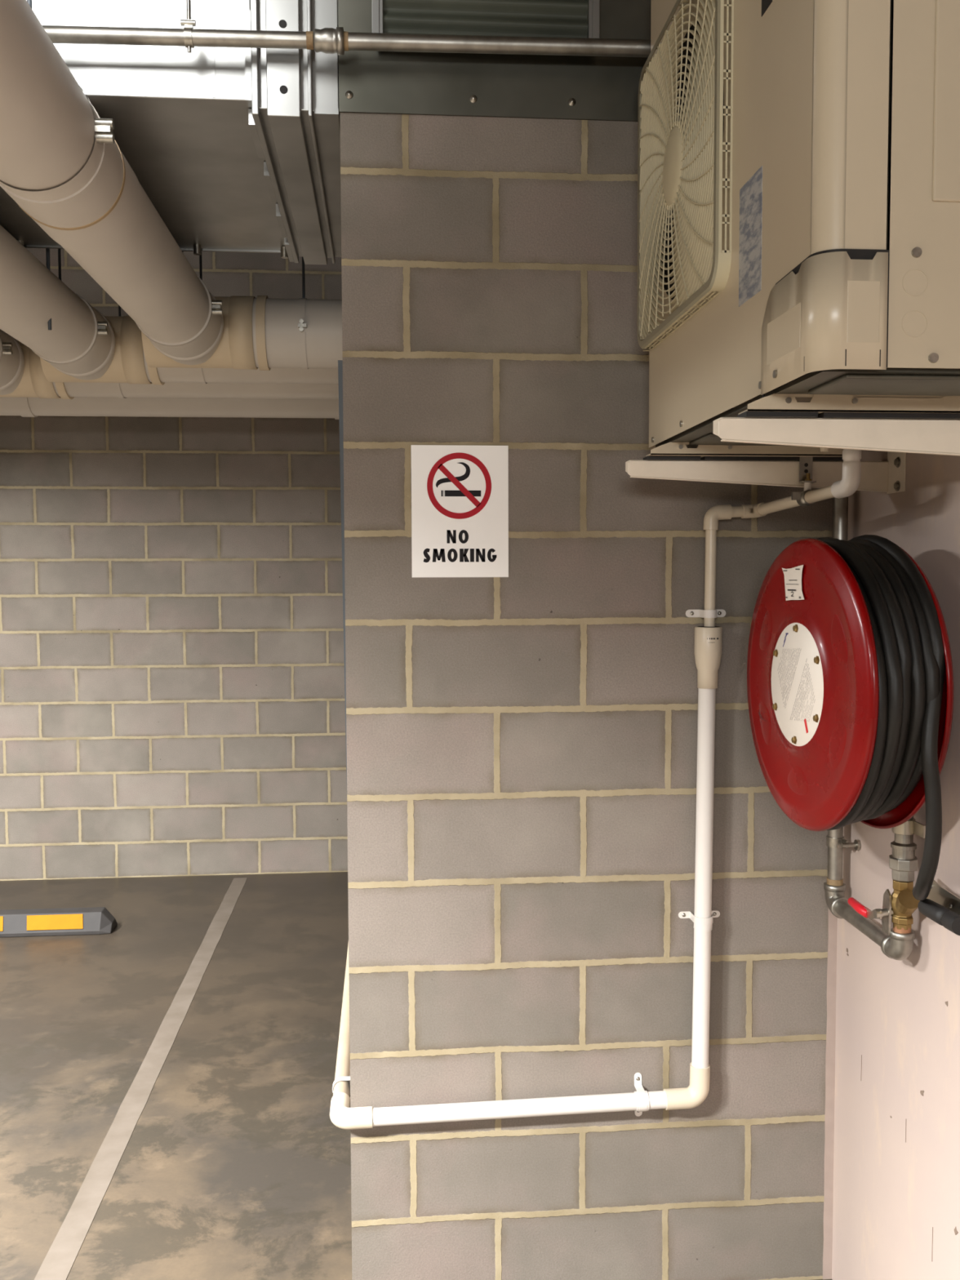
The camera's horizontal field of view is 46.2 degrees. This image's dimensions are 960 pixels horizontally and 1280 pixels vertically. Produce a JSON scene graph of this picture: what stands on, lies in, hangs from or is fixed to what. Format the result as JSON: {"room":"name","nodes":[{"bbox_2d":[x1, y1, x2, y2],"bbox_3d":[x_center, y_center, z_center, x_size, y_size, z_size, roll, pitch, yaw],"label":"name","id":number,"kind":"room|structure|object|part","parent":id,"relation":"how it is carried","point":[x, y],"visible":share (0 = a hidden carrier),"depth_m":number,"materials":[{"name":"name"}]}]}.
{"room":"parking garage","nodes":[
{"label":"parking garage","id":0,"kind":"room"},
{"bbox_2d":[0,248,347,880],"bbox_3d":[-2.644,-0.458,6.335,6.700,3.620,0.204,0,3,-5],"label":"wall","id":1,"kind":"structure","parent":0,"point":[172,700],"depth_m":6.33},
{"bbox_2d":[0,871,832,1279],"bbox_3d":[-2.204,1.679,1.973,6.800,0.150,9.400,0,3,-5],"label":"floor","id":2,"kind":"structure","parent":0,"point":[234,1165],"depth_m":3.79,"materials":[{"name":"concrete"}]},
{"bbox_2d":[0,906,117,937],"bbox_3d":[-2.594,1.358,5.380,1.648,0.102,0.158,0,3,-5],"label":"wheel stop","id":3,"kind":"object","parent":2,"relation":"on","point":[96,920],"visible":1,"depth_m":5.37,"materials":[{"name":"black rubber"}]},
{"bbox_3d":[-2.397,1.350,5.338,0.268,0.063,0.035,0,3,-5],"label":"reflective panel","id":4,"kind":"part","parent":3,"relation":"part of","materials":[{"name":"yellow plastic"}]},
{"bbox_3d":[-2.029,1.347,5.369,0.268,0.063,0.035,0,3,-5],"label":"reflective panel","id":5,"kind":"part","parent":3,"relation":"part of","materials":[{"name":"yellow plastic"}]},
{"bbox_2d":[34,877,247,1279],"bbox_3d":[-1.142,1.490,3.873,0.080,0.002,5.020,0,3,-5],"label":"parking line","id":6,"kind":"object","parent":2,"relation":"on","point":[60,1259],"visible":1,"depth_m":3.56,"materials":[{"name":"paint"}]},
{"bbox_2d":[339,112,832,1279],"bbox_3d":[0.107,0.078,4.540,1.156,2.735,3.896,0,3,-5],"label":"wall","id":7,"kind":"structure","parent":0,"point":[522,746],"depth_m":2.60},
{"bbox_2d":[0,396,338,419],"bbox_3d":[-2.943,-1.203,5.364,4.753,0.262,0.262,0,3,-5],"label":"pipe","id":8,"kind":"object","parent":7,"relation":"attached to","point":[78,406],"visible":0.23,"depth_m":5.42,"materials":[{"name":"grey plastic"}]},
{"bbox_2d":[13,397,38,417],"bbox_3d":[-2.182,-1.209,5.428,0.060,0.262,0.262,0,3,-5],"label":"socket","id":9,"kind":"object","parent":8,"relation":"attached to","point":[23,406],"depth_m":5.35,"materials":[{"name":"grey plastic"}]},
{"bbox_2d":[333,399,338,419],"bbox_3d":[-0.687,-1.222,5.556,0.060,0.262,0.262,0,3,-5],"label":"socket","id":10,"kind":"object","parent":8,"relation":"attached to","point":[335,401],"depth_m":5.47,"materials":[{"name":"grey plastic"}]},
{"bbox_2d":[337,360,347,822],"bbox_3d":[-0.321,0.452,2.695,0.014,2.205,0.055,0,3,-5],"label":"strip","id":11,"kind":"object","parent":7,"relation":"attached to","point":[340,362],"visible":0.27,"depth_m":2.62,"materials":[{"name":"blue metal"}]},
{"bbox_2d":[410,444,508,577],"bbox_3d":[-0.045,-0.291,2.545,0.220,0.297,0.004,0,3,-5],"label":"no smoking sign","id":12,"kind":"object","parent":7,"relation":"attached to","point":[460,494],"visible":1,"depth_m":2.54,"materials":[{"name":"white plastic"}]},
{"bbox_2d":[337,0,650,121],"bbox_3d":[0.266,-1.612,2.492,1.157,0.896,0.011,0,3,-5],"label":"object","id":13,"kind":"object","parent":7,"relation":"attached to","point":[574,87],"visible":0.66,"depth_m":2.50,"materials":[{"name":"metal"}]},
{"bbox_2d":[371,0,599,38],"bbox_3d":[0.013,-1.515,2.457,0.499,0.444,0.038,0,3,-5],"label":"ventilation grille","id":14,"kind":"object","parent":13,"relation":"attached to","point":[520,18],"visible":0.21,"depth_m":2.47,"materials":[{"name":"metal"}]},
{"bbox_2d":[329,626,722,1129],"bbox_3d":[0.000,0.480,3.869,0.918,1.166,2.667,0,3,-5],"label":"drain pipe","id":15,"kind":"object","parent":7,"relation":"attached to","point":[708,647],"visible":0.95,"depth_m":2.59,"materials":[{"name":"white plastic"}]},
{"bbox_2d":[685,448,861,626],"bbox_3d":[0.655,-0.214,2.412,0.140,0.390,0.495,-2,4,-29],"label":"drain pipe","id":16,"kind":"object","parent":15,"relation":"attached to","point":[850,482],"visible":0.94,"depth_m":2.55,"materials":[{"name":"beige plastic"}]},
{"bbox_2d":[842,448,861,462],"bbox_3d":[0.720,-0.356,2.177,0.036,0.026,0.036,0,3,-5],"label":"socket","id":17,"kind":"object","parent":16,"relation":"attached to","point":[849,455],"depth_m":2.16,"materials":[{"name":"white plastic"}]},
{"bbox_2d":[822,908,837,1279],"bbox_3d":[0.837,0.202,2.652,0.023,2.700,0.004,0,3,-5],"label":"trim","id":18,"kind":"structure","parent":7,"relation":"attached to","point":[833,920],"depth_m":2.70,"materials":[{"name":"white paint"}]},
{"bbox_2d":[831,449,959,1279],"bbox_3d":[0.996,-0.221,1.985,0.188,3.620,9.096,0,3,-5],"label":"wall","id":19,"kind":"structure","parent":0,"point":[890,1193],"depth_m":2.33,"materials":[{"name":"white paint"}]},
{"bbox_2d":[625,451,906,493],"bbox_3d":[0.588,-0.361,2.339,0.562,0.109,0.116,0,3,-5],"label":"wall bracket","id":20,"kind":"object","parent":19,"relation":"attached to","point":[889,477],"visible":0.93,"depth_m":2.35,"materials":[{"name":"metal"}]},
{"bbox_2d":[791,456,816,506],"bbox_3d":[0.674,-0.341,2.345,0.049,0.123,0.032,0,3,-5],"label":"hanger","id":21,"kind":"object","parent":20,"relation":"hanging from","point":[806,464],"visible":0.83,"depth_m":2.35,"materials":[{"name":"silver metal"}]},
{"bbox_3d":[0.683,-0.312,2.345,0.017,0.032,0.015,0,3,-5],"label":"stem","id":22,"kind":"part","parent":21,"relation":"part of","materials":[{"name":"white plastic"}]},
{"bbox_3d":[0.868,-0.362,2.345,0.003,0.109,0.082,0,3,-5],"label":"wall plate","id":23,"kind":"part","parent":20,"relation":"part of","materials":[{"name":"metal"}]},
{"bbox_2d":[712,411,959,455],"bbox_3d":[0.642,-0.324,1.708,0.562,0.109,0.116,0,3,-5],"label":"wall bracket","id":24,"kind":"object","parent":19,"relation":"attached to","point":[935,433],"visible":1,"depth_m":1.72,"materials":[{"name":"metal"}]},
{"bbox_2d":[636,0,959,457],"bbox_3d":[0.585,-0.857,1.959,0.421,1.004,0.974,0,3,-5],"label":"air conditioning unit","id":25,"kind":"object","parent":24,"relation":"on","point":[798,161],"visible":0.98,"depth_m":1.60,"materials":[{"name":"beige metal"}]},
{"bbox_3d":[0.557,-0.395,2.341,0.420,0.026,0.046,0,3,-5],"label":"foot rail","id":26,"kind":"part","parent":25,"relation":"part of","materials":[{"name":"beige metal"}]},
{"bbox_3d":[0.434,-0.436,1.608,0.002,0.062,0.135,0,3,-5],"label":"embossed panel","id":27,"kind":"part","parent":25,"relation":"part of","materials":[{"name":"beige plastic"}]},
{"bbox_3d":[0.675,-0.384,2.202,0.036,0.030,0.036,0,3,-5],"label":"drain spout","id":28,"kind":"part","parent":25,"relation":"part of","materials":[{"name":"beige plastic"}]},
{"bbox_3d":[0.609,-0.360,1.728,0.420,0.026,0.046,0,3,-5],"label":"foot rail","id":29,"kind":"part","parent":25,"relation":"part of","materials":[{"name":"beige metal"}]},
{"bbox_3d":[0.507,-0.434,1.488,0.045,0.082,0.002,0,3,-5],"label":"embossed panel","id":30,"kind":"part","parent":25,"relation":"part of","materials":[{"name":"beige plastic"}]},
{"bbox_3d":[0.635,-0.875,1.961,0.271,0.968,0.960,0,3,-5],"label":"panel","id":31,"kind":"part","parent":25,"relation":"part of","materials":[{"name":"beige metal"}]},
{"bbox_3d":[0.689,-0.932,1.479,0.183,0.700,0.006,0,3,-5],"label":"raised panel","id":32,"kind":"part","parent":25,"relation":"part of","materials":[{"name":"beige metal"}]},
{"bbox_2d":[746,534,953,900],"bbox_3d":[0.746,0.139,2.223,0.276,0.691,0.584,0,3,-5],"label":"hose reel","id":33,"kind":"object","parent":19,"relation":"attached to","point":[850,673],"visible":1,"depth_m":2.04,"materials":[{"name":"red metal"}]},
{"bbox_3d":[0.620,0.087,2.208,0.001,0.242,0.242,-1,3,-8],"label":"instruction plate","id":34,"kind":"part","parent":33,"relation":"part of","materials":[{"name":"plastic"}]},
{"bbox_2d":[917,898,959,935],"bbox_3d":[0.837,0.498,2.037,0.033,0.042,0.162,0,3,0],"label":"hose nozzle","id":35,"kind":"object","parent":33,"relation":"attached to","point":[937,913],"visible":0.99,"depth_m":2.02,"materials":[{"name":"black rubber"}]},
{"bbox_2d":[823,496,915,960],"bbox_3d":[0.834,-0.695,2.350,0.064,2.675,0.386,0,3,-5],"label":"pipe","id":36,"kind":"object","parent":19,"relation":"attached to","point":[898,945],"visible":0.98,"depth_m":2.53,"materials":[{"name":"grey metal"}]},
{"bbox_2d":[847,880,919,934],"bbox_3d":[0.827,0.532,2.299,0.076,0.111,0.202,0,3,-5],"label":"valve","id":37,"kind":"object","parent":36,"relation":"attached to","point":[901,904],"visible":0.96,"depth_m":2.24,"materials":[{"name":"gold metal"}]},
{"bbox_3d":[0.799,0.555,2.289,0.003,0.032,0.078,0,3,-5],"label":"lever arm","id":38,"kind":"part","parent":37,"relation":"part of","materials":[{"name":"metal"}]},
{"bbox_3d":[0.810,0.548,2.258,0.035,0.022,0.018,0,3,-5],"label":"stem","id":39,"kind":"part","parent":37,"relation":"part of","materials":[{"name":"metal"}]},
{"bbox_2d":[888,816,925,882],"bbox_3d":[0.851,0.283,2.218,0.055,0.393,0.093,-1,3,-19],"label":"pipe union","id":40,"kind":"object","parent":37,"relation":"attached to","point":[903,861],"visible":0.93,"depth_m":2.23,"materials":[{"name":"metal"}]},
{"bbox_2d":[846,947,958,1261],"bbox_3d":[0.878,0.949,2.374,0.001,0.540,0.528,0,3,-5],"label":"chips","id":41,"kind":"object","parent":19,"relation":"attached to","point":[922,1092],"visible":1,"depth_m":2.25,"materials":[{"name":"paint"}]},
{"bbox_2d":[926,880,959,915],"bbox_3d":[0.885,0.480,2.018,0.040,0.073,0.300,0,3,-5],"label":"plate","id":42,"kind":"object","parent":19,"relation":"attached to","point":[938,894],"visible":0.51,"depth_m":2.09,"materials":[{"name":"metal"}]},
{"bbox_3d":[-2.218,-2.099,1.755,6.800,0.180,9.400,0,3,-5],"label":"ceiling","id":43,"kind":"structure","parent":0,"visible":0},
{"bbox_2d":[0,328,24,395],"bbox_3d":[-1.769,-1.431,1.656,0.301,1.147,6.250,0,3,-5],"label":"pipe","id":44,"kind":"object","parent":43,"relation":"hanging from","point":[11,354],"visible":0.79,"depth_m":4.60,"materials":[{"name":"grey plastic"}]},
{"bbox_2d":[0,225,115,380],"bbox_3d":[-1.288,-1.423,1.497,0.301,1.147,5.850,0,3,-5],"label":"pipe","id":45,"kind":"object","parent":43,"relation":"hanging from","point":[80,344],"visible":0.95,"depth_m":3.68,"materials":[{"name":"grey plastic"}]},
{"bbox_3d":[-1.522,-1.703,4.049,0.009,0.880,0.009,-2,4,-27],"label":"hanger rod","id":46,"kind":"part","parent":45,"relation":"part of","materials":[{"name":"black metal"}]},
{"bbox_2d":[31,293,115,380],"bbox_3d":[-1.534,-1.143,4.246,0.274,0.274,0.370,0,3,-5],"label":"socket","id":47,"kind":"object","parent":45,"relation":"attached to","point":[96,358],"depth_m":4.19,"materials":[{"name":"grey plastic"}]},
{"bbox_2d":[0,0,223,364],"bbox_3d":[-0.815,-1.417,1.362,0.301,1.147,5.500,0,3,-5],"label":"pipe","id":48,"kind":"object","parent":43,"relation":"hanging from","point":[63,164],"visible":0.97,"depth_m":2.41,"materials":[{"name":"grey plastic"}]},
{"bbox_3d":[-0.905,-1.599,2.238,0.009,0.885,0.009,1,3,18],"label":"hanger rod","id":49,"kind":"part","parent":48,"relation":"part of","materials":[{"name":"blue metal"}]},
{"bbox_2d":[135,275,223,364],"bbox_3d":[-1.046,-1.127,3.937,0.274,0.274,0.370,0,3,-5],"label":"socket","id":50,"kind":"object","parent":48,"relation":"attached to","point":[196,349],"depth_m":3.87,"materials":[{"name":"grey plastic"}]},
{"bbox_2d":[0,305,338,399],"bbox_3d":[-1.368,-1.618,4.865,1.693,1.145,0.284,0,3,-5],"label":"pipe","id":51,"kind":"object","parent":43,"relation":"hanging from","point":[33,383],"visible":0.35,"depth_m":4.84,"materials":[{"name":"grey plastic"}]},
{"bbox_2d":[54,382,74,399],"bbox_3d":[-1.791,-1.178,4.861,0.033,0.270,0.270,0,3,-5],"label":"socket","id":52,"kind":"object","parent":51,"relation":"attached to","point":[62,389],"depth_m":4.80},
{"bbox_3d":[-1.560,-1.746,4.848,0.009,0.885,0.009,-2,4,-27],"label":"hanger rod","id":53,"kind":"part","parent":51,"relation":"part of","materials":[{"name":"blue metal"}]},
{"bbox_2d":[0,0,341,330],"bbox_3d":[-2.582,-1.511,2.862,4.454,1.120,1.256,0,3,-5],"label":"duct","id":54,"kind":"object","parent":43,"relation":"hanging from","point":[235,149],"visible":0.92,"depth_m":2.54,"materials":[{"name":"metal"}]},
{"bbox_3d":[-1.386,-1.557,3.587,0.011,1.120,0.011,-2,4,-27],"label":"hanger rod","id":55,"kind":"part","parent":54,"relation":"part of","materials":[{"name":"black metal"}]},
{"bbox_2d":[40,254,338,385],"bbox_3d":[-1.102,-1.597,4.486,1.228,1.145,0.284,0,3,-5],"label":"pipe","id":56,"kind":"object","parent":43,"relation":"hanging from","point":[129,365],"visible":0.3,"depth_m":4.45,"materials":[{"name":"grey plastic"}]},
{"bbox_2d":[146,364,164,385],"bbox_3d":[-1.293,-1.159,4.502,0.033,0.270,0.270,0,3,-5],"label":"socket","id":57,"kind":"object","parent":56,"relation":"attached to","point":[155,375],"depth_m":4.45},
{"bbox_3d":[-1.117,-1.727,4.485,0.009,0.885,0.009,-2,4,-27],"label":"hanger rod","id":58,"kind":"part","parent":56,"relation":"part of","materials":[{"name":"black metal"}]},
{"bbox_2d":[141,256,342,370],"bbox_3d":[-0.843,-1.579,4.158,0.768,1.145,0.284,0,3,-5],"label":"pipe","id":59,"kind":"object","parent":43,"relation":"hanging from","point":[263,332],"visible":0.73,"depth_m":4.09,"materials":[{"name":"grey plastic"}]},
{"bbox_2d":[255,295,271,370],"bbox_3d":[-0.805,-1.143,4.193,0.033,0.270,0.270,0,3,-5],"label":"socket","id":60,"kind":"object","parent":59,"relation":"attached to","point":[263,304],"depth_m":4.08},
{"bbox_3d":[-0.659,-1.711,4.173,0.009,0.885,0.009,1,3,18],"label":"hanger rod","id":61,"kind":"part","parent":59,"relation":"part of","materials":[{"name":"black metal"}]},
{"bbox_2d":[42,0,650,57],"bbox_3d":[-1.405,-1.626,2.279,3.900,0.832,0.053,0,3,-5],"label":"pipe","id":62,"kind":"object","parent":43,"relation":"hanging from","point":[326,40],"visible":0.98,"depth_m":2.38,"materials":[{"name":"metal"}]},
{"bbox_3d":[-0.614,-1.673,2.345,0.008,0.751,0.008,1,3,18],"label":"hanger rod","id":63,"kind":"part","parent":62,"relation":"part of","materials":[{"name":"metal"}]}
]}

